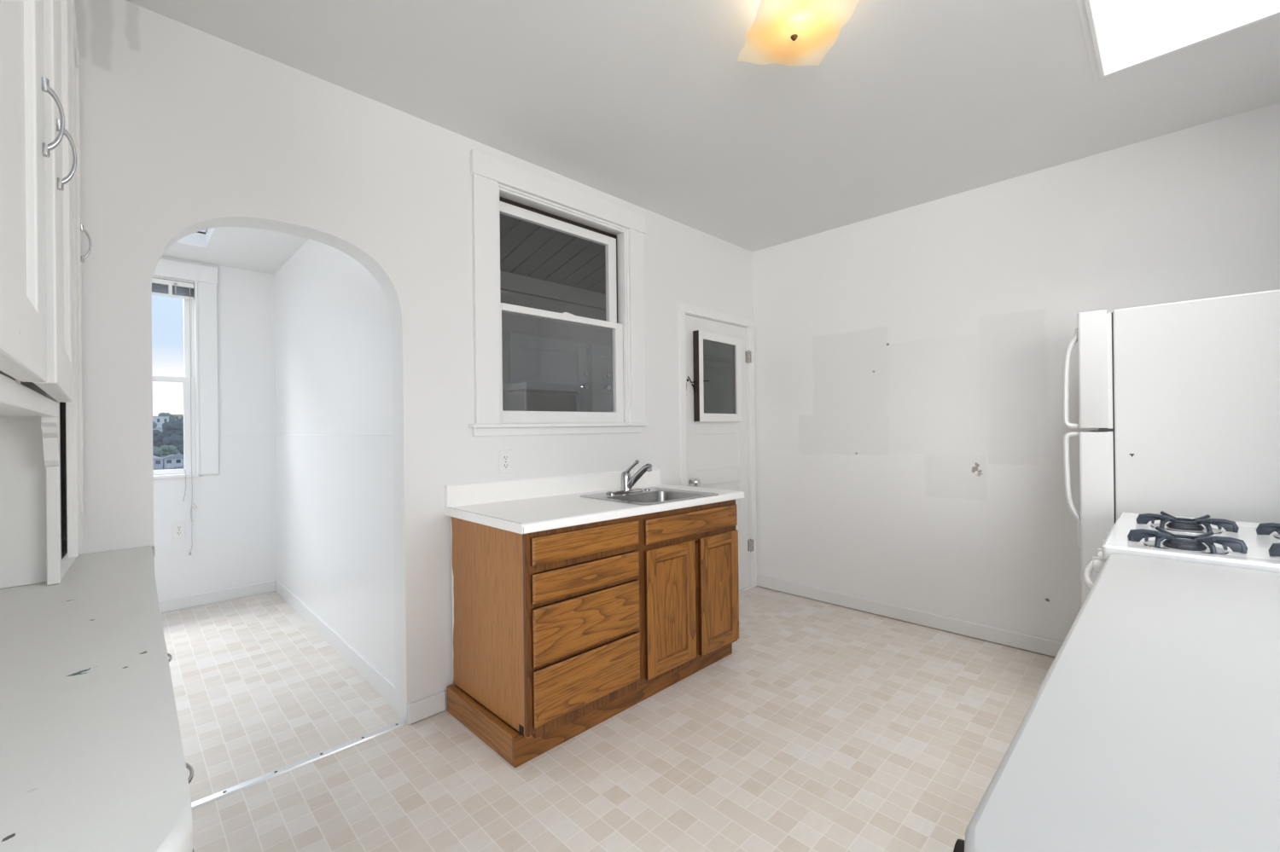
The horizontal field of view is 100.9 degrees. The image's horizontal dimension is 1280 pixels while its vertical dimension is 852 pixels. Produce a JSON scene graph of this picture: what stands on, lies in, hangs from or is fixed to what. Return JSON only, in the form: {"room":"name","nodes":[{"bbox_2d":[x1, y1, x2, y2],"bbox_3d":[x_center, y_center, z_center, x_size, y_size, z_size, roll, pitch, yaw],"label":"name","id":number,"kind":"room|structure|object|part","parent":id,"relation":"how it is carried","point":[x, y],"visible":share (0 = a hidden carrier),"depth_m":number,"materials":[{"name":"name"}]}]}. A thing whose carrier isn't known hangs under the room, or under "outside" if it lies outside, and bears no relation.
{"room":"kitchen","nodes":[
{"label":"kitchen","id":0,"kind":"room"},
{"bbox_2d":[152,256,276,476],"bbox_3d":[-3.583,-0.005,3.615,1.805,2.645,0.120,-1,0,-45],"label":"wall","id":1,"kind":"structure","parent":0,"point":[245,298],"depth_m":4.07,"materials":[{"name":"paint"}]},
{"bbox_2d":[172,522,186,539],"bbox_3d":[-3.303,0.748,3.784,0.072,0.116,0.009,-1,0,-45],"label":"wall outlet","id":2,"kind":"object","parent":1,"relation":"attached to","point":[178,529],"visible":1,"depth_m":3.78,"materials":[{"name":"plastic"}]},
{"bbox_2d":[175,531,181,535],"bbox_3d":[-3.301,0.768,3.783,0.033,0.029,0.002,-1,0,-45],"label":"socket","id":3,"kind":"object","parent":2,"relation":"attached to","point":[177,533],"depth_m":3.78,"materials":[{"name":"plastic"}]},
{"bbox_2d":[152,258,218,479],"bbox_3d":[-3.579,-0.403,3.600,1.099,1.550,0.155,-1,0,-45],"label":"window","id":4,"kind":"structure","parent":1,"relation":"in","point":[201,433],"depth_m":3.87,"materials":[{"name":"paint"}]},
{"bbox_3d":[-3.606,-0.673,3.617,0.815,0.709,0.030,-1,0,-45],"label":"sash","id":5,"kind":"part","parent":4,"relation":"part of","materials":[{"name":"paint"}]},
{"bbox_3d":[-3.572,-0.003,3.594,0.820,0.704,0.030,-1,0,-45],"label":"sash","id":6,"kind":"part","parent":4,"relation":"part of","materials":[{"name":"paint"}]},
{"bbox_2d":[151,278,197,555],"bbox_3d":[-3.531,-0.050,3.560,0.832,1.971,0.064,-1,0,-45],"label":"mini blind","id":7,"kind":"object","parent":4,"relation":"attached to","point":[166,285],"visible":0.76,"depth_m":3.79,"materials":[{"name":"white plastic"}]},
{"bbox_3d":[-3.553,-0.930,3.572,0.820,0.014,0.026,-1,0,-45],"label":"rail","id":8,"kind":"part","parent":7,"relation":"part of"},
{"bbox_3d":[-3.266,0.429,3.787,0.018,0.231,0.020,-1,0,-45],"label":"loose cord","id":9,"kind":"part","parent":7,"relation":"part of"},
{"bbox_3d":[-3.240,-0.037,3.821,0.051,1.939,0.025,-1,0,-45],"label":"pull cord","id":10,"kind":"part","parent":7,"relation":"part of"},
{"bbox_3d":[-3.546,0.360,3.574,0.855,0.023,0.085,-1,0,-45],"label":"sill","id":11,"kind":"part","parent":4,"relation":"part of","materials":[{"name":"paint"}]},
{"bbox_2d":[153,435,276,601],"bbox_3d":[-3.498,0.656,3.603,1.699,1.160,0.006,-1,0,-45],"label":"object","id":12,"kind":"structure","parent":1,"relation":"attached to","point":[234,530],"depth_m":3.96,"materials":[{"name":"paint"}]},
{"bbox_2d":[158,581,275,613],"bbox_3d":[-3.491,1.274,3.596,1.689,0.085,0.014,-1,0,-45],"label":"baseboard","id":13,"kind":"structure","parent":1,"relation":"attached to","point":[179,603],"depth_m":3.92,"materials":[{"name":"paint"}]},
{"bbox_2d":[162,226,309,274],"bbox_3d":[-2.617,-1.345,2.698,1.705,0.260,2.569,-1,0,-45],"label":"ceiling","id":14,"kind":"structure","parent":0,"point":[264,251],"depth_m":3.60,"materials":[{"name":"paint"}]},
{"bbox_2d":[273,239,392,435],"bbox_3d":[-2.006,-0.024,3.371,0.090,2.645,2.689,-1,0,-45],"label":"wall","id":15,"kind":"structure","parent":0,"point":[333,333],"depth_m":3.12,"materials":[{"name":"paint"}]},
{"bbox_2d":[275,434,395,686],"bbox_3d":[-1.990,0.631,3.293,0.006,1.155,2.569,-1,0,-45],"label":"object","id":16,"kind":"structure","parent":15,"relation":"attached to","point":[334,493],"depth_m":2.97,"materials":[{"name":"paint"}]},
{"bbox_2d":[275,579,395,709],"bbox_3d":[-1.986,1.250,3.289,0.016,0.096,2.569,-1,0,-45],"label":"baseboard","id":17,"kind":"structure","parent":15,"relation":"attached to","point":[382,685],"depth_m":2.94,"materials":[{"name":"paint"}]},
{"bbox_2d":[74,0,753,724],"bbox_3d":[0.133,-0.049,3.507,6.270,2.645,0.130,-1,0,-45],"label":"wall","id":18,"kind":"structure","parent":0,"point":[185,130],"depth_m":2.11,"materials":[{"name":"paint"}]},
{"bbox_2d":[407,691,445,724],"bbox_3d":[-0.938,1.239,2.326,0.163,0.085,0.016,-1,0,-45],"label":"baseboard","id":19,"kind":"structure","parent":18,"relation":"attached to","point":[421,709],"depth_m":2.31,"materials":[{"name":"paint"}]},
{"bbox_2d":[498,450,511,474],"bbox_3d":[-0.665,0.177,2.615,0.072,0.116,0.009,-1,0,-45],"label":"wall outlet","id":20,"kind":"object","parent":18,"relation":"attached to","point":[505,456],"visible":1,"depth_m":2.61,"materials":[{"name":"plastic"}]},
{"bbox_2d":[502,454,508,460],"bbox_3d":[-0.664,0.158,2.613,0.033,0.029,0.002,-1,0,-45],"label":"socket","id":21,"kind":"object","parent":20,"relation":"attached to","point":[505,457],"depth_m":2.61,"materials":[{"name":"plastic"}]},
{"bbox_2d":[502,463,508,469],"bbox_3d":[-0.663,0.198,2.613,0.033,0.029,0.002,-1,0,-45],"label":"socket","id":22,"kind":"object","parent":20,"relation":"attached to","point":[505,466],"depth_m":2.61,"materials":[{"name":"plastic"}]},
{"bbox_2d":[444,468,660,507],"bbox_3d":[-0.379,0.321,2.888,1.410,0.117,0.022,-1,0,-45],"label":"backsplash","id":23,"kind":"structure","parent":18,"relation":"attached to","point":[456,495],"depth_m":2.72,"materials":[{"name":"white laminate"}]},
{"bbox_2d":[468,149,648,436],"bbox_3d":[-0.422,-0.632,2.928,1.182,1.354,0.182,-1,0,-45],"label":"window","id":24,"kind":"structure","parent":18,"relation":"in","point":[498,186],"depth_m":2.86,"materials":[{"name":"paint"}]},
{"bbox_3d":[-0.453,-0.869,2.961,0.840,0.560,0.032,-1,0,-45],"label":"sash","id":25,"kind":"part","parent":24,"relation":"part of","materials":[{"name":"paint"}]},
{"bbox_3d":[-0.384,-1.254,2.900,1.158,0.112,0.027,-1,0,-45],"label":"head casing","id":26,"kind":"part","parent":24,"relation":"part of","materials":[{"name":"paint"}]},
{"bbox_3d":[-0.415,-0.320,2.939,0.855,0.603,0.034,-1,0,-45],"label":"sash","id":27,"kind":"part","parent":24,"relation":"part of","materials":[{"name":"paint"}]},
{"bbox_2d":[677,302,756,593],"bbox_3d":[0.566,0.219,3.873,0.892,2.100,0.217,-1,0,-45],"label":"door","id":28,"kind":"structure","parent":18,"relation":"in","point":[717,450],"depth_m":3.90,"materials":[{"name":"paint"}]},
{"bbox_3d":[0.380,0.386,3.618,0.060,0.060,0.068,-1,0,-45],"label":"knob","id":29,"kind":"part","parent":28,"relation":"part of","materials":[{"name":"silver metal"}]},
{"bbox_2d":[502,389,577,412],"bbox_3d":[-0.701,0.523,3.630,0.430,1.520,0.370,-1,0,-45],"label":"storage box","id":30,"kind":"object","parent":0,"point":[521,399],"visible":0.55,"depth_m":3.48,"materials":[{"name":"grey plastic"}]},
{"bbox_3d":[-0.710,-0.229,3.631,0.430,0.015,0.370,-1,0,-45],"label":"lid","id":31,"kind":"part","parent":30,"relation":"part of","materials":[{"name":"white plastic"}]},
{"bbox_2d":[499,213,605,294],"bbox_3d":[0.190,-1.421,4.546,4.705,0.390,1.239,-1,0,-45],"label":"ceiling","id":32,"kind":"structure","parent":0,"point":[526,249],"depth_m":4.05,"materials":[{"name":"paint"}]},
{"bbox_2d":[160,586,1055,851],"bbox_3d":[0.252,1.322,3.402,6.270,0.100,5.800,-1,0,-45],"label":"floor","id":33,"kind":"structure","parent":0,"point":[825,727],"depth_m":2.09,"materials":[{"name":"tile"}]},
{"bbox_2d":[167,653,194,851],"bbox_3d":[-1.157,0.851,0.901,0.545,0.868,1.725,-1,0,-45],"label":"base cabinet","id":34,"kind":"object","parent":33,"relation":"on","point":[189,767],"visible":0.13,"depth_m":0.73,"materials":[{"name":"paint"}]},
{"bbox_2d":[0,546,193,851],"bbox_3d":[-1.079,0.397,0.820,0.556,0.036,1.971,-1,0,-45],"label":"countertop","id":35,"kind":"structure","parent":34,"relation":"on","point":[92,759],"depth_m":0.68,"materials":[{"name":"laminate"}]},
{"bbox_2d":[0,0,76,588],"bbox_3d":[-1.035,-0.385,0.680,0.424,1.524,1.515,-1,0,-45],"label":"hutch","id":36,"kind":"object","parent":35,"relation":"on","point":[36,140],"visible":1,"depth_m":0.79,"materials":[{"name":"paint"}]},
{"bbox_3d":[-0.688,-0.604,0.567,0.028,1.075,0.562,-1,0,-45],"label":"cupboard door","id":37,"kind":"part","parent":36,"relation":"part of","materials":[{"name":"paint"}]},
{"bbox_3d":[-0.923,-0.386,0.771,0.022,1.524,1.487,-1,0,-45],"label":"frame","id":38,"kind":"part","parent":36,"relation":"part of","materials":[{"name":"paint"}]},
{"bbox_3d":[-1.140,-0.598,1.028,0.690,1.075,0.025,-1,0,44],"label":"cupboard door","id":39,"kind":"part","parent":36,"relation":"part of","materials":[{"name":"paint"}]},
{"bbox_3d":[-0.842,-0.439,0.755,0.027,0.109,0.012,-1,0,-45],"label":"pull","id":40,"kind":"part","parent":36,"relation":"part of","materials":[{"name":"silver metal"}]},
{"bbox_3d":[-0.912,-0.428,0.837,0.027,0.109,0.012,-1,0,-45],"label":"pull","id":41,"kind":"part","parent":36,"relation":"part of","materials":[{"name":"silver metal"}]},
{"bbox_2d":[59,0,91,580],"bbox_3d":[-1.690,-0.376,1.336,0.417,1.524,0.390,-1,0,-45],"label":"cabinet","id":42,"kind":"object","parent":35,"relation":"on","point":[71,414],"visible":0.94,"depth_m":1.37,"materials":[{"name":"paint"}]},
{"bbox_3d":[-1.571,0.360,1.445,0.036,0.049,0.390,-1,0,-45],"label":"kick panel","id":43,"kind":"part","parent":42,"relation":"part of","materials":[{"name":"paint"}]},
{"bbox_3d":[-1.563,-0.399,1.459,0.019,1.462,0.370,-1,0,-45],"label":"cupboard door","id":44,"kind":"part","parent":42,"relation":"part of","materials":[{"name":"paint"}]},
{"bbox_3d":[-1.642,-0.538,1.562,0.027,0.109,0.012,-1,0,-45],"label":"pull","id":45,"kind":"part","parent":42,"relation":"part of","materials":[{"name":"silver metal"}]},
{"bbox_3d":[-0.984,0.480,1.088,0.032,0.012,0.104,-1,0,-45],"label":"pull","id":46,"kind":"part","parent":34,"relation":"part of","materials":[{"name":"silver metal"}]},
{"bbox_3d":[-0.626,0.475,0.718,0.032,0.012,0.104,-1,0,-45],"label":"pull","id":47,"kind":"part","parent":34,"relation":"part of","materials":[{"name":"silver metal"}]},
{"bbox_2d":[191,720,406,809],"bbox_3d":[-1.300,1.284,2.008,0.790,0.008,0.039,-1,0,-45],"label":"threshold strip","id":48,"kind":"object","parent":33,"relation":"on","point":[241,787],"visible":0.82,"depth_m":1.99,"materials":[{"name":"metal"}]},
{"bbox_2d":[446,500,738,768],"bbox_3d":[-0.163,0.837,2.639,1.380,0.878,0.632,-1,0,-45],"label":"base cabinet","id":49,"kind":"object","parent":33,"relation":"on","point":[558,633],"visible":0.94,"depth_m":2.23,"materials":[{"name":"brown wood"}]},
{"bbox_3d":[-0.664,1.225,2.191,0.030,0.112,0.555,-1,0,-45],"label":"board","id":50,"kind":"part","parent":49,"relation":"part of","materials":[{"name":"brown wood"}]},
{"bbox_3d":[-0.640,0.783,2.193,0.012,0.760,0.594,-1,0,-45],"label":"panel","id":51,"kind":"part","parent":49,"relation":"part of","materials":[{"name":"brown wood"}]},
{"bbox_3d":[-0.204,0.614,2.170,0.558,0.116,0.018,-1,0,-45],"label":"drawer","id":52,"kind":"part","parent":49,"relation":"part of","materials":[{"name":"brown wood"}]},
{"bbox_3d":[-0.206,0.474,2.171,0.558,0.112,0.018,-1,0,-45],"label":"drawer","id":53,"kind":"part","parent":49,"relation":"part of","materials":[{"name":"brown wood"}]},
{"bbox_3d":[-0.199,1.027,2.170,0.558,0.217,0.018,-1,0,-45],"label":"drawer","id":54,"kind":"part","parent":49,"relation":"part of","materials":[{"name":"brown wood"}]},
{"bbox_3d":[-0.202,0.797,2.170,0.558,0.222,0.018,-1,0,-45],"label":"drawer","id":55,"kind":"part","parent":49,"relation":"part of","materials":[{"name":"brown wood"}]},
{"bbox_2d":[444,468,744,534],"bbox_3d":[-0.152,0.336,2.675,1.432,0.152,0.643,-1,0,-45],"label":"countertop","id":56,"kind":"structure","parent":49,"relation":"on","point":[524,506],"depth_m":2.49,"materials":[{"name":"white laminate"}]},
{"bbox_2d":[606,459,651,494],"bbox_3d":[-0.029,0.275,2.851,0.250,0.181,0.222,-1,0,-45],"label":"faucet","id":57,"kind":"object","parent":56,"relation":"on","point":[627,482],"visible":1,"depth_m":2.87,"materials":[{"name":"silver metal"}]},
{"bbox_3d":[-0.083,0.359,2.906,0.250,0.016,0.060,-1,0,-45],"label":"plate","id":58,"kind":"part","parent":57,"relation":"part of","materials":[{"name":"silver metal"}]},
{"bbox_3d":[-0.052,0.233,2.885,0.038,0.096,0.110,-1,0,-45],"label":"lever","id":59,"kind":"part","parent":57,"relation":"part of","materials":[{"name":"silver metal"}]},
{"bbox_3d":[-0.012,0.273,2.851,0.043,0.149,0.184,-1,0,-45],"label":"spout","id":60,"kind":"part","parent":57,"relation":"part of","materials":[{"name":"silver metal"}]},
{"bbox_2d":[580,487,718,506],"bbox_3d":[0.055,0.448,2.787,0.580,0.182,0.496,-1,0,-45],"label":"sink","id":61,"kind":"object","parent":56,"relation":"in","point":[652,496],"visible":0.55,"depth_m":2.88,"materials":[{"name":"metal"}]},
{"bbox_3d":[0.080,0.452,2.750,0.452,0.170,0.324,-1,0,-45],"label":"bowl","id":62,"kind":"part","parent":61,"relation":"part of","materials":[{"name":"metal"}]},
{"bbox_3d":[0.049,0.791,2.446,1.346,0.792,0.019,-1,0,-45],"label":"frame","id":63,"kind":"part","parent":49,"relation":"part of","materials":[{"name":"brown wood"}]},
{"bbox_3d":[0.149,0.860,2.517,0.344,0.588,0.020,-1,0,-45],"label":"cabinet door","id":64,"kind":"part","parent":49,"relation":"part of","materials":[{"name":"brown wood"}]},
{"bbox_3d":[0.146,0.598,2.517,0.224,0.062,0.020,-1,0,-45],"label":"rail","id":65,"kind":"part","parent":49,"relation":"part of","materials":[{"name":"brown wood"}]},
{"bbox_3d":[0.147,0.860,2.518,0.232,0.474,0.006,-1,0,-45],"label":"panel","id":66,"kind":"part","parent":49,"relation":"part of","materials":[{"name":"brown wood"}]},
{"bbox_3d":[0.152,0.860,2.514,0.224,0.466,0.008,-1,0,-45],"label":"moulding","id":67,"kind":"part","parent":49,"relation":"part of","materials":[{"name":"brown wood"}]},
{"bbox_3d":[0.152,1.122,2.516,0.224,0.062,0.020,-1,0,-45],"label":"rail","id":68,"kind":"part","parent":49,"relation":"part of","materials":[{"name":"brown wood"}]},
{"bbox_3d":[0.277,0.486,2.649,0.710,0.122,0.018,-1,0,-45],"label":"false drawer","id":69,"kind":"part","parent":49,"relation":"part of","materials":[{"name":"brown wood"}]},
{"bbox_3d":[0.418,0.867,2.784,0.326,0.597,0.020,-1,0,-45],"label":"cabinet door","id":70,"kind":"part","parent":49,"relation":"part of","materials":[{"name":"brown wood"}]},
{"bbox_3d":[0.415,0.600,2.784,0.206,0.062,0.020,-1,0,-45],"label":"rail","id":71,"kind":"part","parent":49,"relation":"part of","materials":[{"name":"brown wood"}]},
{"bbox_3d":[0.417,0.867,2.785,0.214,0.484,0.006,-1,0,-45],"label":"panel","id":72,"kind":"part","parent":49,"relation":"part of","materials":[{"name":"brown wood"}]},
{"bbox_3d":[0.421,0.867,2.781,0.206,0.476,0.008,-1,0,-45],"label":"moulding","id":73,"kind":"part","parent":49,"relation":"part of","materials":[{"name":"brown wood"}]},
{"bbox_3d":[0.421,1.133,2.783,0.206,0.062,0.020,-1,0,-45],"label":"rail","id":74,"kind":"part","parent":49,"relation":"part of","materials":[{"name":"brown wood"}]},
{"bbox_2d":[953,838,964,851],"bbox_3d":[1.018,0.825,0.747,1.395,0.868,0.683,-1,0,-45],"label":"base cabinet","id":75,"kind":"object","parent":33,"relation":"on","point":[959,846],"visible":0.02,"depth_m":0.53,"materials":[{"name":"paint"}]},
{"bbox_2d":[964,554,1279,851],"bbox_3d":[1.014,0.373,0.731,1.459,0.037,0.656,-1,0,-45],"label":"countertop","id":76,"kind":"structure","parent":75,"relation":"on","point":[1154,724],"depth_m":0.63,"materials":[{"name":"grey laminate"}]},
{"bbox_2d":[1062,289,1279,607],"bbox_3d":[2.336,0.382,2.210,0.681,1.727,0.814,-1,0,-45],"label":"refrigerator","id":77,"kind":"object","parent":33,"relation":"on","point":[1183,398],"visible":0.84,"depth_m":2.01,"materials":[{"name":"white metal"}]},
{"bbox_3d":[1.850,-0.202,2.261,0.034,0.426,0.069,-1,0,-45],"label":"handle","id":78,"kind":"part","parent":77,"relation":"part of","materials":[{"name":"white plastic"}]},
{"bbox_3d":[1.856,0.271,2.260,0.034,0.494,0.069,-1,0,-45],"label":"handle","id":79,"kind":"part","parent":77,"relation":"part of","materials":[{"name":"white plastic"}]},
{"bbox_3d":[2.115,-0.236,2.426,0.680,0.485,0.094,-1,0,-45],"label":"freezer door","id":80,"kind":"part","parent":77,"relation":"part of","materials":[{"name":"white metal"}]},
{"bbox_3d":[2.125,0.605,2.425,0.680,1.166,0.094,-1,0,-45],"label":"fridge door","id":81,"kind":"part","parent":77,"relation":"part of","materials":[{"name":"white metal"}]},
{"bbox_2d":[1083,511,1279,590],"bbox_3d":[1.800,0.762,1.568,0.772,0.939,0.716,-1,0,-45],"label":"gas range","id":82,"kind":"object","parent":33,"relation":"on","point":[1204,540],"visible":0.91,"depth_m":1.51,"materials":[{"name":"white metal"}]},
{"bbox_3d":[1.530,0.481,1.760,0.591,0.030,0.069,-1,0,-45],"label":"handle","id":83,"kind":"part","parent":82,"relation":"part of","materials":[{"name":"white metal"}]},
{"bbox_3d":[1.358,0.414,1.553,0.048,0.048,0.036,-1,0,-45],"label":"knob","id":84,"kind":"part","parent":82,"relation":"part of","materials":[{"name":"white plastic"}]},
{"bbox_3d":[1.461,0.413,1.655,0.048,0.048,0.036,-1,0,-45],"label":"knob","id":85,"kind":"part","parent":82,"relation":"part of","materials":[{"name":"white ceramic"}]},
{"bbox_3d":[1.527,0.331,1.482,0.087,0.023,0.087,-1,0,-45],"label":"burner","id":86,"kind":"part","parent":82,"relation":"part of","materials":[{"name":"metal"}]},
{"bbox_3d":[1.797,0.328,1.742,0.087,0.023,0.087,-1,0,-45],"label":"burner","id":87,"kind":"part","parent":82,"relation":"part of","materials":[{"name":"metal"}]},
{"bbox_2d":[1142,541,1228,554],"bbox_3d":[1.527,0.342,1.482,0.170,0.006,0.170,-1,0,-45],"label":"burner","id":88,"kind":"object","parent":82,"relation":"on","point":[1202,549],"depth_m":1.46,"materials":[{"name":"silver metal"}]},
{"bbox_2d":[1149,523,1222,534],"bbox_3d":[1.797,0.339,1.742,0.170,0.006,0.170,-1,0,-45],"label":"burner","id":89,"kind":"object","parent":82,"relation":"on","point":[1172,527],"depth_m":1.71,"materials":[{"name":"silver metal"}]},
{"bbox_2d":[1102,512,1279,573],"bbox_3d":[1.818,0.352,1.545,0.772,0.038,0.650,-1,0,-45],"label":"cooktop","id":90,"kind":"object","parent":82,"relation":"in","point":[1257,555],"depth_m":1.49,"materials":[{"name":"white metal"}]},
{"bbox_2d":[1272,534,1279,539],"bbox_3d":[1.987,0.336,1.550,0.170,0.006,0.170,-1,0,-45],"label":"bowl","id":91,"kind":"object","parent":82,"relation":"on","point":[1274,536],"depth_m":1.60,"materials":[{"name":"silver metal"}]},
{"bbox_2d":[500,289,733,413],"bbox_3d":[-0.266,-0.095,5.020,4.705,2.750,0.100,-1,0,-45],"label":"wall","id":92,"kind":"structure","parent":0,"point":[718,397],"depth_m":4.75,"materials":[{"name":"paint"}]},
{"bbox_2d":[507,333,588,412],"bbox_3d":[-0.731,0.275,4.424,0.770,2.020,0.084,-1,0,-45],"label":"door","id":93,"kind":"structure","parent":92,"relation":"in","point":[534,363],"depth_m":4.43,"materials":[{"name":"paint"}]},
{"bbox_3d":[-0.483,-0.348,4.657,0.051,0.052,0.054,-1,0,-45],"label":"knob","id":94,"kind":"part","parent":93,"relation":"part of","materials":[{"name":"silver metal"}]},
{"bbox_2d":[590,343,612,412],"bbox_3d":[-0.142,0.269,5.009,0.750,2.020,0.084,-1,0,-45],"label":"door","id":95,"kind":"structure","parent":92,"relation":"in","point":[601,356],"depth_m":4.83,"materials":[{"name":"paint"}]},
{"bbox_3d":[-0.298,-0.350,4.840,0.051,0.052,0.054,-1,0,-45],"label":"knob","id":96,"kind":"part","parent":95,"relation":"part of","materials":[{"name":"silver metal"}]},
{"bbox_2d":[500,270,733,363],"bbox_3d":[-0.230,-0.980,4.975,4.705,0.480,0.030,-1,0,-45],"label":"trim","id":97,"kind":"structure","parent":92,"relation":"attached to","point":[509,282],"depth_m":4.46,"materials":[{"name":"paint"}]},
{"bbox_2d":[125,0,1279,251],"bbox_3d":[0.454,-1.438,1.744,4.262,0.120,3.111,-1,0,-45],"label":"ceiling","id":98,"kind":"structure","parent":0,"point":[650,105],"depth_m":2.16,"materials":[{"name":"paint"}]},
{"bbox_2d":[737,0,859,66],"bbox_3d":[0.501,-1.323,1.720,0.306,0.132,0.306,-1,0,-6],"label":"ceiling lamp","id":99,"kind":"object","parent":98,"relation":"attached to","point":[788,32],"visible":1,"depth_m":1.70,"materials":[{"name":"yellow glass"}]},
{"bbox_2d":[1076,0,1279,81],"bbox_3d":[1.498,-1.665,1.337,1.595,0.564,0.658,-1,0,-45],"label":"window","id":100,"kind":"structure","parent":98,"relation":"attached to","point":[1120,35],"depth_m":1.96,"materials":[{"name":"glass"}]},
{"bbox_2d":[752,102,1279,642],"bbox_3d":[1.947,-0.071,3.208,0.100,2.645,3.111,-1,0,-45],"label":"wall","id":101,"kind":"structure","parent":0,"point":[910,430],"depth_m":3.12,"materials":[{"name":"paint"}]},
{"bbox_2d":[756,575,1063,657],"bbox_3d":[1.930,1.205,3.153,0.020,0.086,2.881,-1,0,-45],"label":"baseboard","id":102,"kind":"structure","parent":101,"relation":"attached to","point":[1043,646],"depth_m":3.31,"materials":[{"name":"paint"}]},
{"label":"outside","id":103,"kind":"structure","parent":0,"visible":0},
{"bbox_2d":[152,428,183,470],"bbox_3d":[-109.058,4.733,124.176,180.000,15.097,270.000,-1,0,-45],"label":"hillside","id":104,"kind":"structure","parent":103,"point":[178,454],"depth_m":120.18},
{"bbox_2d":[152,421,157,429],"bbox_3d":[-145.770,0.499,156.411,4.255,4.486,4.283,-1,0,-45],"label":"tree","id":105,"kind":"object","parent":104,"relation":"on","point":[154,425],"visible":0.12,"depth_m":156.79,"materials":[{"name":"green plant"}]},
{"bbox_2d":[152,455,162,468],"bbox_3d":[-81.379,7.351,88.211,2.460,4.806,4.400,-1,0,-45],"label":"house","id":106,"kind":"structure","parent":104,"relation":"on","point":[158,462],"depth_m":87.20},
{"bbox_2d":[152,447,162,456],"bbox_3d":[-107.138,5.789,116.090,3.459,2.886,3.060,-1,0,-45],"label":"tree","id":107,"kind":"object","parent":104,"relation":"on","point":[157,451],"visible":0.36,"depth_m":115.81,"materials":[{"name":"green plant"}]},
{"bbox_2d":[152,430,164,448],"bbox_3d":[-125.474,3.699,138.462,4.833,5.582,4.276,-1,0,-45],"label":"tree","id":108,"kind":"object","parent":104,"relation":"on","point":[157,439],"visible":0.55,"depth_m":136.89,"materials":[{"name":"green plant"}]},
{"bbox_2d":[152,416,169,428],"bbox_3d":[-155.181,-0.186,170.048,5.300,5.850,6.300,-1,0,-45],"label":"house","id":109,"kind":"structure","parent":104,"relation":"on","point":[159,421],"depth_m":168.17,"materials":[{"name":"white paint"}]},
{"bbox_2d":[157,413,176,421],"bbox_3d":[-161.686,-2.340,180.764,4.681,4.582,4.250,-1,0,-45],"label":"tree","id":110,"kind":"object","parent":104,"relation":"on","point":[171,417],"visible":0.47,"depth_m":179.85,"materials":[{"name":"green plant"}]},
{"bbox_2d":[159,445,178,455],"bbox_3d":[-106.884,5.708,119.549,3.636,2.982,3.050,-1,0,-45],"label":"tree","id":111,"kind":"object","parent":104,"relation":"on","point":[167,450],"visible":0.88,"depth_m":118.90,"materials":[{"name":"green plant"}]},
{"bbox_2d":[161,419,183,450],"bbox_3d":[-117.330,2.975,134.127,6.060,9.095,7.234,-1,0,-45],"label":"tree","id":112,"kind":"object","parent":104,"relation":"on","point":[172,431],"visible":0.77,"depth_m":132.12,"materials":[{"name":"green plant"}]},
{"bbox_2d":[162,454,183,468],"bbox_3d":[-80.238,7.330,90.752,2.560,4.828,4.400,-1,0,-45],"label":"house","id":113,"kind":"structure","parent":104,"relation":"on","point":[171,461],"depth_m":89.31,"materials":[{"name":"white paint"}]},
{"bbox_2d":[172,414,183,419],"bbox_3d":[-172.349,-1.448,195.291,6.300,5.450,6.300,-1,0,-45],"label":"house","id":114,"kind":"structure","parent":104,"relation":"on","point":[178,416],"depth_m":194.03,"materials":[{"name":"beige paint"}]},
{"bbox_2d":[172,465,183,469],"bbox_3d":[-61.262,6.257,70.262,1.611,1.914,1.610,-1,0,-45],"label":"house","id":115,"kind":"structure","parent":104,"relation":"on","point":[181,467],"depth_m":69.99,"materials":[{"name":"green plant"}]},
{"bbox_2d":[177,444,183,454],"bbox_3d":[-106.525,5.634,123.958,3.222,3.193,2.908,-1,0,-45],"label":"tree","id":116,"kind":"object","parent":104,"relation":"on","point":[180,447],"visible":0.23,"depth_m":122.49,"materials":[{"name":"green plant"}]}
]}

